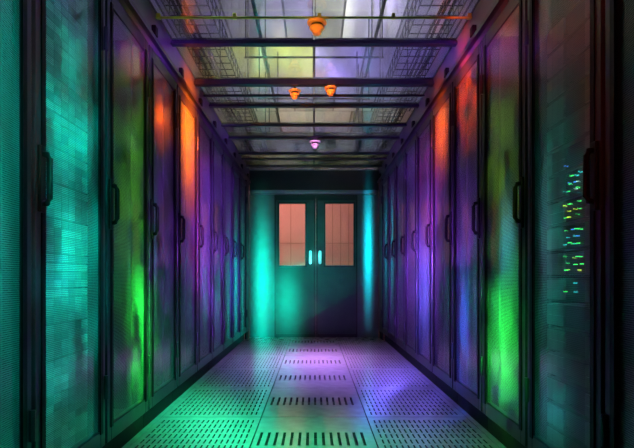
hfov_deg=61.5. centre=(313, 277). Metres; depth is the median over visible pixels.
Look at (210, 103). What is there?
panel
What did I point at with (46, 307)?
tray
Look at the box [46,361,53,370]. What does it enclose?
tray
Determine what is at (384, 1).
pipe
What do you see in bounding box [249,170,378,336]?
wall
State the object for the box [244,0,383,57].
support rail
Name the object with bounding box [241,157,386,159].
crossbeam
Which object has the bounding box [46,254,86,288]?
server
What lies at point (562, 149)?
tray
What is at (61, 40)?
tray
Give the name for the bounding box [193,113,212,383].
rack
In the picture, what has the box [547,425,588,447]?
server
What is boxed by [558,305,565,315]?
tray
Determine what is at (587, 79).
server
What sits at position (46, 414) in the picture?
tray
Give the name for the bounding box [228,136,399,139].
crossbeam
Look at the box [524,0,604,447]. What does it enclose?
rack
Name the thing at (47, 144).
tray
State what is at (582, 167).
server
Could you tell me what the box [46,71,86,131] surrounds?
server
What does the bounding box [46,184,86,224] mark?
server
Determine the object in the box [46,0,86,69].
server
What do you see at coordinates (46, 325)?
tray
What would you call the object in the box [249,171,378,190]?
trim
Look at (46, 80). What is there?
tray
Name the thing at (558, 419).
tray
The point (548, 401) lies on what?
server
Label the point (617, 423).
rack
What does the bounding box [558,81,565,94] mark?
tray
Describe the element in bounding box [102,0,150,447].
rack
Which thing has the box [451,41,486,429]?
rack
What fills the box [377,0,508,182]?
panel
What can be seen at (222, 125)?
crossbeam
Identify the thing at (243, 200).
rack
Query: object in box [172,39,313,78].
panel
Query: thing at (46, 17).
tray
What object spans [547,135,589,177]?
server
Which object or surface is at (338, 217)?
windows
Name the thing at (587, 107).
server
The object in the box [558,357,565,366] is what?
tray
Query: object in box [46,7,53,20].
tray
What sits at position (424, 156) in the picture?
rack
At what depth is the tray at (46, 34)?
1.92 m
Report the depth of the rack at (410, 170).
5.06 m
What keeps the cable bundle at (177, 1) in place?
in the cable tray at (220, 30)
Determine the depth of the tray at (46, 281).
1.92 m
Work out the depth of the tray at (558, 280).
2.04 m
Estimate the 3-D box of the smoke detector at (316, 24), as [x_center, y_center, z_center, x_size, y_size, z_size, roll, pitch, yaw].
[0.017,-1.421,3.020,0.110,0.095,0.110,0,0,0]
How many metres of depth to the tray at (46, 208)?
1.93 m
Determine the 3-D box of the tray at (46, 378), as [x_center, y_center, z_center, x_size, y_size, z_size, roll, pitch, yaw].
[-0.957,0.381,1.923,0.010,0.030,0.054,0,0,0]
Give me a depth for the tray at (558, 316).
2.05 m
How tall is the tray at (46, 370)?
0.030 m
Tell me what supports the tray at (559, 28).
on the server at (570, 31)
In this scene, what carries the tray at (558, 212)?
on the server at (578, 196)
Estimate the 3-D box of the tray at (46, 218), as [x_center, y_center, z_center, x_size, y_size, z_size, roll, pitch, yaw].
[-0.957,-0.203,1.923,0.010,0.030,0.054,0,0,0]
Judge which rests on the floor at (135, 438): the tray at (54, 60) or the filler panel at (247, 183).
the filler panel at (247, 183)
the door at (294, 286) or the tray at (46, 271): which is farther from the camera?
the door at (294, 286)
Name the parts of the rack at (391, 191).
door, panel, handle, handle plate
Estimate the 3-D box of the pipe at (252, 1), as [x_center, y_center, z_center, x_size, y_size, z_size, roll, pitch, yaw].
[-0.420,-2.258,4.900,0.028,0.744,4.800,0,0,0]
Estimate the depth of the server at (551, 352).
2.02 m
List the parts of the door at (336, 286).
pull handle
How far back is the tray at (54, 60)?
1.97 m
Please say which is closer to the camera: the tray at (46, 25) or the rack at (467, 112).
the tray at (46, 25)
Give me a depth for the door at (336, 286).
7.35 m
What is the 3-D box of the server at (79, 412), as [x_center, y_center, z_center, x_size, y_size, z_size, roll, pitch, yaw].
[-1.267,0.495,2.010,0.630,0.126,0.472,0,0,0]
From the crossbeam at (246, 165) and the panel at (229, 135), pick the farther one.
the crossbeam at (246, 165)
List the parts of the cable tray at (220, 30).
hanger rod, hanger rod, hanger rod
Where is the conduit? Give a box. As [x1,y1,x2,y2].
[156,13,471,19]
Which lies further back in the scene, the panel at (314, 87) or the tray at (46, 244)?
the panel at (314, 87)
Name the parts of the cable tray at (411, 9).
hanger rod, hanger rod, hanger rod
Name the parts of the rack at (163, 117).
handle plate, handle, mounting rail, panel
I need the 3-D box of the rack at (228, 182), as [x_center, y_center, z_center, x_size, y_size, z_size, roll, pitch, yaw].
[-1.378,-0.245,5.610,1.044,2.130,0.596,0,0,0]
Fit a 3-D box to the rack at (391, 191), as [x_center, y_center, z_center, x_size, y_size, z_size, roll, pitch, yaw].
[1.378,-0.245,6.160,1.044,2.130,0.596,0,0,0]
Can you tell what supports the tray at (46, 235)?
on the server at (46, 218)
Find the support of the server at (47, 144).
in the rack at (42, 162)
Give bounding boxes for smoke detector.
[289,85,300,99]
[307,17,326,36]
[310,138,320,148]
[324,85,336,96]
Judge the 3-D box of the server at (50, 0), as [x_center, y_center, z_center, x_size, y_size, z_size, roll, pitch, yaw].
[-1.267,-1.065,2.010,0.630,0.126,0.472,0,0,0]
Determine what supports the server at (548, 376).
in the rack at (543, 15)
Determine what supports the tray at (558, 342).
on the server at (552, 327)
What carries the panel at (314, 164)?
on the crossbeam at (246, 165)
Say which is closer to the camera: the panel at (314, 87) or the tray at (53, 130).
the tray at (53, 130)
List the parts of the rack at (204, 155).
handle plate, mounting rail, handle, panel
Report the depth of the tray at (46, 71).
1.92 m
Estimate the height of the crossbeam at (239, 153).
0.020 m
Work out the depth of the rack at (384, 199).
6.97 m
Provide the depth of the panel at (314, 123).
5.18 m
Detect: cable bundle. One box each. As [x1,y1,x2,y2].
[170,0,254,150]
[373,0,456,150]
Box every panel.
[119,0,250,182]
[148,0,313,38]
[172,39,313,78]
[200,87,313,102]
[210,103,313,122]
[222,123,313,134]
[229,135,313,151]
[245,180,248,338]
[246,164,313,169]
[314,0,479,38]
[314,39,455,78]
[314,87,427,102]
[314,103,417,122]
[314,123,405,134]
[314,135,398,151]
[314,164,381,169]
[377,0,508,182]
[379,179,383,339]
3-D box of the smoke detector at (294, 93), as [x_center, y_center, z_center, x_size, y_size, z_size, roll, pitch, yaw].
[-0.145,-1.400,4.020,0.094,0.105,0.094,0,0,0]
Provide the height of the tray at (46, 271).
0.030 m
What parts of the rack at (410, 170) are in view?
panel, handle, mounting rail, handle plate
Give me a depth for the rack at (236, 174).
6.32 m
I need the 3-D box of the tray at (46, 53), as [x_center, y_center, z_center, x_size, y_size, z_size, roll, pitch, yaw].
[-0.957,-0.789,1.923,0.010,0.030,0.054,0,0,0]
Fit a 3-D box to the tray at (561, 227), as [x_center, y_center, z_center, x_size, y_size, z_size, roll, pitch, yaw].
[0.957,-0.175,2.056,0.010,0.038,0.044,0,0,0]
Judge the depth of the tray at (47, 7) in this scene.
1.92 m
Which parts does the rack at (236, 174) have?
handle plate, handle, door, panel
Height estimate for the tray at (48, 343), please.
0.030 m
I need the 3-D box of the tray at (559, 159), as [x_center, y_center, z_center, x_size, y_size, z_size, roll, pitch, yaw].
[0.957,-0.434,2.056,0.010,0.038,0.044,0,0,0]
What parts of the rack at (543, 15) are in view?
mounting rail, panel, handle, handle plate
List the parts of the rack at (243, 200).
door, panel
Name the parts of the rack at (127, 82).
handle plate, handle, panel, mounting rail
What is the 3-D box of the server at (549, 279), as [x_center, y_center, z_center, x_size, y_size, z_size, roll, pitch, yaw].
[1.265,0.045,1.960,0.634,0.085,0.456,0,0,0]
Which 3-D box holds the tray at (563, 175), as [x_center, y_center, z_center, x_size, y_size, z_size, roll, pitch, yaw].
[0.957,-0.375,2.056,0.010,0.038,0.044,0,0,0]
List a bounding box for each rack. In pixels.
[0,0,34,447]
[31,0,107,447]
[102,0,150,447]
[144,45,178,426]
[173,84,198,401]
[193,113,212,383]
[209,134,224,369]
[221,150,233,359]
[230,164,240,351]
[238,174,246,344]
[381,174,390,344]
[387,162,398,352]
[395,150,407,359]
[404,132,419,370]
[416,111,435,384]
[431,82,456,403]
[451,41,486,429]
[480,0,527,447]
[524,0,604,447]
[601,0,633,447]
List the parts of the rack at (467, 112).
panel, mounting rail, handle, handle plate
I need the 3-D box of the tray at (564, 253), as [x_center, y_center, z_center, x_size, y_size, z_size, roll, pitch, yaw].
[0.957,-0.075,2.056,0.010,0.038,0.044,0,0,0]
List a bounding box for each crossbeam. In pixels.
[170,40,457,46]
[194,79,433,86]
[203,94,424,96]
[209,104,418,107]
[221,124,406,126]
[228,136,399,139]
[238,152,389,154]
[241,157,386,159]
[246,165,381,166]
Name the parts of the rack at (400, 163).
door, panel, handle, handle plate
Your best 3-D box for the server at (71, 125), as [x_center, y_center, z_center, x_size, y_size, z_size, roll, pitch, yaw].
[-1.267,-0.545,2.010,0.630,0.126,0.472,0,0,0]
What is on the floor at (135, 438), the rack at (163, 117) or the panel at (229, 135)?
the rack at (163, 117)
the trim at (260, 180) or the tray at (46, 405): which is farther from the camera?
the trim at (260, 180)
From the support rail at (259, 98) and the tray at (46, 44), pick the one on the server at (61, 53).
the tray at (46, 44)
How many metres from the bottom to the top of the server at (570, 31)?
0.085 m
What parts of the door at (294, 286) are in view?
pull plate, pull handle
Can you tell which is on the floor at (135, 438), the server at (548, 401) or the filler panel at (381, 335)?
the filler panel at (381, 335)
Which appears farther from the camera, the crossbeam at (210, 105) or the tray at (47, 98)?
the crossbeam at (210, 105)
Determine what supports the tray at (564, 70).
on the server at (558, 81)
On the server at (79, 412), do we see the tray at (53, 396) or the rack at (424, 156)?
the tray at (53, 396)
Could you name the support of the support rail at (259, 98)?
hanging from the ceiling
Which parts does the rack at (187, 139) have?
handle plate, handle, mounting rail, panel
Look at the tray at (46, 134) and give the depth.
1.93 m
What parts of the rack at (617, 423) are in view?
door, panel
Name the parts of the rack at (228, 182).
handle plate, handle, panel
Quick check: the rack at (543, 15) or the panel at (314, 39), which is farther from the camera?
the panel at (314, 39)
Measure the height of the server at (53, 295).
0.126 m
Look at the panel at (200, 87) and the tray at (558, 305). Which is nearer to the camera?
the tray at (558, 305)
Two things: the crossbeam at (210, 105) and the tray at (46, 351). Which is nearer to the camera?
the tray at (46, 351)
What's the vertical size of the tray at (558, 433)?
0.038 m
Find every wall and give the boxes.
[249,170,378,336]
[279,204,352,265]
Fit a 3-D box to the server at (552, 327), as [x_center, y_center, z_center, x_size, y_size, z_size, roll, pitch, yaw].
[1.265,0.245,1.960,0.634,0.085,0.456,0,0,0]
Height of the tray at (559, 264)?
0.038 m
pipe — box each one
[251,0,282,134]
[350,0,386,134]
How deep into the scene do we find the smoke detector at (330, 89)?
4.00 m
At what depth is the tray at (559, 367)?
2.04 m
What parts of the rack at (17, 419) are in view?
mounting rail, panel, door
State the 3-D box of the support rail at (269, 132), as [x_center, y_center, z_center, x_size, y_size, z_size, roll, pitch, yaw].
[0.000,-2.200,6.550,1.120,0.859,0.018,0,0,0]
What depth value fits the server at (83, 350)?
2.03 m
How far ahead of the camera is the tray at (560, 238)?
2.05 m
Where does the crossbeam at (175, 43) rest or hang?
attached to the panel at (141, 12)
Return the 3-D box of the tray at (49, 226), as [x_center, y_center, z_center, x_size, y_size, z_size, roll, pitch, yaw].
[-0.957,-0.171,1.923,0.010,0.030,0.054,0,0,0]
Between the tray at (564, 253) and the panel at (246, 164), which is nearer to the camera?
the tray at (564, 253)
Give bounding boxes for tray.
[46,0,53,12]
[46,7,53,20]
[46,17,53,29]
[46,25,53,39]
[46,34,53,48]
[46,44,53,57]
[46,53,53,64]
[46,61,53,74]
[46,71,53,83]
[46,80,53,92]
[46,90,53,101]
[46,98,53,110]
[46,107,53,118]
[46,116,53,128]
[46,126,53,136]
[46,134,53,145]
[46,144,53,155]
[46,208,53,216]
[46,218,53,226]
[46,226,53,234]
[46,235,53,243]
[46,244,53,252]
[46,254,53,260]
[46,271,53,279]
[46,281,53,288]
[46,290,53,297]
[46,307,53,315]
[46,316,53,324]
[46,325,53,334]
[46,334,53,342]
[46,343,53,351]
[46,351,53,361]
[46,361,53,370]
[46,370,53,379]
[46,378,53,388]
[46,387,53,397]
[46,396,53,407]
[46,405,53,416]
[46,414,53,424]
[46,422,53,434]
[46,432,53,443]
[52,341,60,349]
[53,60,60,72]
[53,130,60,141]
[60,40,67,52]
[160,0,268,160]
[359,0,466,160]
[558,19,565,31]
[558,28,565,42]
[558,44,565,57]
[558,55,565,68]
[558,70,565,82]
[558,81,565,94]
[558,96,565,109]
[558,123,565,134]
[558,149,565,159]
[558,159,565,170]
[558,175,565,186]
[558,185,565,196]
[558,212,565,222]
[558,227,565,236]
[558,238,565,247]
[558,253,565,263]
[558,264,565,273]
[558,280,565,289]
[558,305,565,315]
[558,316,565,325]
[558,331,565,341]
[558,342,565,352]
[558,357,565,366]
[558,367,565,377]
[558,382,565,393]
[558,393,565,404]
[558,408,565,420]
[558,419,565,430]
[558,433,565,445]
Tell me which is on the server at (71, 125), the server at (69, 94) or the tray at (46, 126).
the tray at (46, 126)
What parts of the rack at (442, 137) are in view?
panel, mounting rail, handle, handle plate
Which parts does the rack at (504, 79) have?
mounting rail, panel, handle, handle plate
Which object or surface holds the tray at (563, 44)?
on the server at (570, 42)
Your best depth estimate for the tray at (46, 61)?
1.93 m
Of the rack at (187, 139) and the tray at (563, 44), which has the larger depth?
the rack at (187, 139)
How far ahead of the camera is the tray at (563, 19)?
2.04 m
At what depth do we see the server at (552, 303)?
2.01 m
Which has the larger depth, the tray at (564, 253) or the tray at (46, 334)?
the tray at (564, 253)
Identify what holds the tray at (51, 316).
on the server at (53, 295)
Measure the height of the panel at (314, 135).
0.012 m
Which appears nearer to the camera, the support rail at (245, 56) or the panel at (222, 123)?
the support rail at (245, 56)
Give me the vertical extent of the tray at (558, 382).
0.038 m
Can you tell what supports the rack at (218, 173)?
on the floor at (135, 438)
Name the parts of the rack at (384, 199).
door, panel, handle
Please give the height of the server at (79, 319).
0.126 m
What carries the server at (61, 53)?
in the rack at (42, 162)
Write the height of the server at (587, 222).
0.085 m
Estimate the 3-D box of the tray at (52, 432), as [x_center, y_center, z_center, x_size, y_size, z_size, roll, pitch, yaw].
[-0.957,0.577,1.923,0.010,0.030,0.054,0,0,0]
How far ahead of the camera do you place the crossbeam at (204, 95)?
4.33 m
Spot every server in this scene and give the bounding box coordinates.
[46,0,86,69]
[46,34,86,100]
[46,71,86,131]
[46,107,86,162]
[46,144,86,193]
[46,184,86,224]
[46,218,86,255]
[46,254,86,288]
[46,288,86,324]
[46,319,86,361]
[46,350,86,397]
[46,381,86,434]
[46,412,86,447]
[50,0,86,39]
[547,0,589,55]
[547,20,589,79]
[547,48,589,103]
[547,79,589,128]
[547,107,589,152]
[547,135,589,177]
[547,167,582,201]
[547,196,589,225]
[547,222,589,250]
[547,251,589,274]
[547,279,589,302]
[547,303,589,330]
[547,327,589,359]
[547,352,589,388]
[547,376,589,416]
[547,401,589,446]
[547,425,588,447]
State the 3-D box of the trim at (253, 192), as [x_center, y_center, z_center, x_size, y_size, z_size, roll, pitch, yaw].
[0.000,-1.183,7.364,1.720,0.055,0.069,0,0,0]
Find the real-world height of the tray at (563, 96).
0.038 m
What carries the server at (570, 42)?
in the rack at (543, 15)
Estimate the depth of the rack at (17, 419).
1.65 m
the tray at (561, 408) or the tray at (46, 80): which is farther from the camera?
the tray at (561, 408)
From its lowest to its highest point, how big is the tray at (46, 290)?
0.030 m
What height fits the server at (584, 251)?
0.085 m
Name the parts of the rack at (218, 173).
handle plate, mounting rail, handle, door, panel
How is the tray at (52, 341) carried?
on the server at (79, 319)
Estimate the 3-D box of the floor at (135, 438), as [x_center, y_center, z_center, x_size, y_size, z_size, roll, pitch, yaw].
[0.000,0.880,4.200,4.200,0.120,10.800,0,0,0]
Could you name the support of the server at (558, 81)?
in the rack at (543, 15)
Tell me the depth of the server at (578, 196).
2.03 m
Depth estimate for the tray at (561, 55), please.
2.05 m
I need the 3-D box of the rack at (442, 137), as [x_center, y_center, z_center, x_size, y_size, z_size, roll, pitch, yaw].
[1.378,-0.245,3.760,1.044,2.130,0.596,0,0,0]
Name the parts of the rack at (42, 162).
handle plate, handle, panel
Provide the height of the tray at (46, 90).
0.030 m
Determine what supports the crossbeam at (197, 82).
attached to the panel at (141, 12)
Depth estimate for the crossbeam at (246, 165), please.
7.03 m
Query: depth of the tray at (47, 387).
1.92 m
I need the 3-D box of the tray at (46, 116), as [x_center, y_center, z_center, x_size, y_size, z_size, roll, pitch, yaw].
[-0.957,-0.561,1.923,0.010,0.030,0.054,0,0,0]
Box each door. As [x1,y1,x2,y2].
[274,195,315,336]
[316,195,356,336]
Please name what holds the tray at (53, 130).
on the server at (71, 125)
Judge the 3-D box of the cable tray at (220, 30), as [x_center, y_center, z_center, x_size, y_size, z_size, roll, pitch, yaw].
[-0.750,-2.113,4.900,0.270,1.035,4.800,0,0,0]
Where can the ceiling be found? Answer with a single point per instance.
(275, 28)
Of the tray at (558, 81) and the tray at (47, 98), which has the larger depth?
the tray at (558, 81)
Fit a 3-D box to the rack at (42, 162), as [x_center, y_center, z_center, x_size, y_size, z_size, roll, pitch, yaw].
[-1.378,-0.245,2.010,1.044,2.130,0.596,0,0,0]
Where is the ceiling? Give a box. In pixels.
[150,0,477,131]
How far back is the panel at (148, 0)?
3.35 m
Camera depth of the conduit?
3.02 m
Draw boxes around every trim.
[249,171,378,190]
[251,190,376,194]
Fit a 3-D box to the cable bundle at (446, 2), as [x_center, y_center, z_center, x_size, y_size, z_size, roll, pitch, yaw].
[0.800,-1.625,4.800,0.109,0.027,4.501,0,0,0]
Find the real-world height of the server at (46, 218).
0.126 m
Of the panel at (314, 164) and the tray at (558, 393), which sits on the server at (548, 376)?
the tray at (558, 393)
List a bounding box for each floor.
[122,333,505,447]
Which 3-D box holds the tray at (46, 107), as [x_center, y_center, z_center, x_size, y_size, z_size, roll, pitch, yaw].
[-0.957,-0.593,1.923,0.010,0.030,0.054,0,0,0]
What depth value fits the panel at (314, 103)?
4.84 m
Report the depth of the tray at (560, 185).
2.05 m
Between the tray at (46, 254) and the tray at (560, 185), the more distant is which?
the tray at (560, 185)
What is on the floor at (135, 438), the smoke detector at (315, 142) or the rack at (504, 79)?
the rack at (504, 79)
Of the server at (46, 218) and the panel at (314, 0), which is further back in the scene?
the panel at (314, 0)
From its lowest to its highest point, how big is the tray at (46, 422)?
0.030 m
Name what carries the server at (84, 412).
in the rack at (42, 162)
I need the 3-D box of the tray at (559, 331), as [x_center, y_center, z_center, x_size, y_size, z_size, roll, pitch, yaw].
[0.957,0.225,2.056,0.010,0.038,0.044,0,0,0]
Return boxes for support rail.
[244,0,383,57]
[258,19,369,99]
[268,64,359,133]
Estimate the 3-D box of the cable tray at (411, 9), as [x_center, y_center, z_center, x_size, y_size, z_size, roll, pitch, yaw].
[0.750,-2.113,4.900,0.270,1.035,4.800,0,0,0]
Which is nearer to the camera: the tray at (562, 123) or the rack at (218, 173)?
the tray at (562, 123)
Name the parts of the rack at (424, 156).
panel, handle, mounting rail, handle plate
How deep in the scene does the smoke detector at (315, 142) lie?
5.59 m

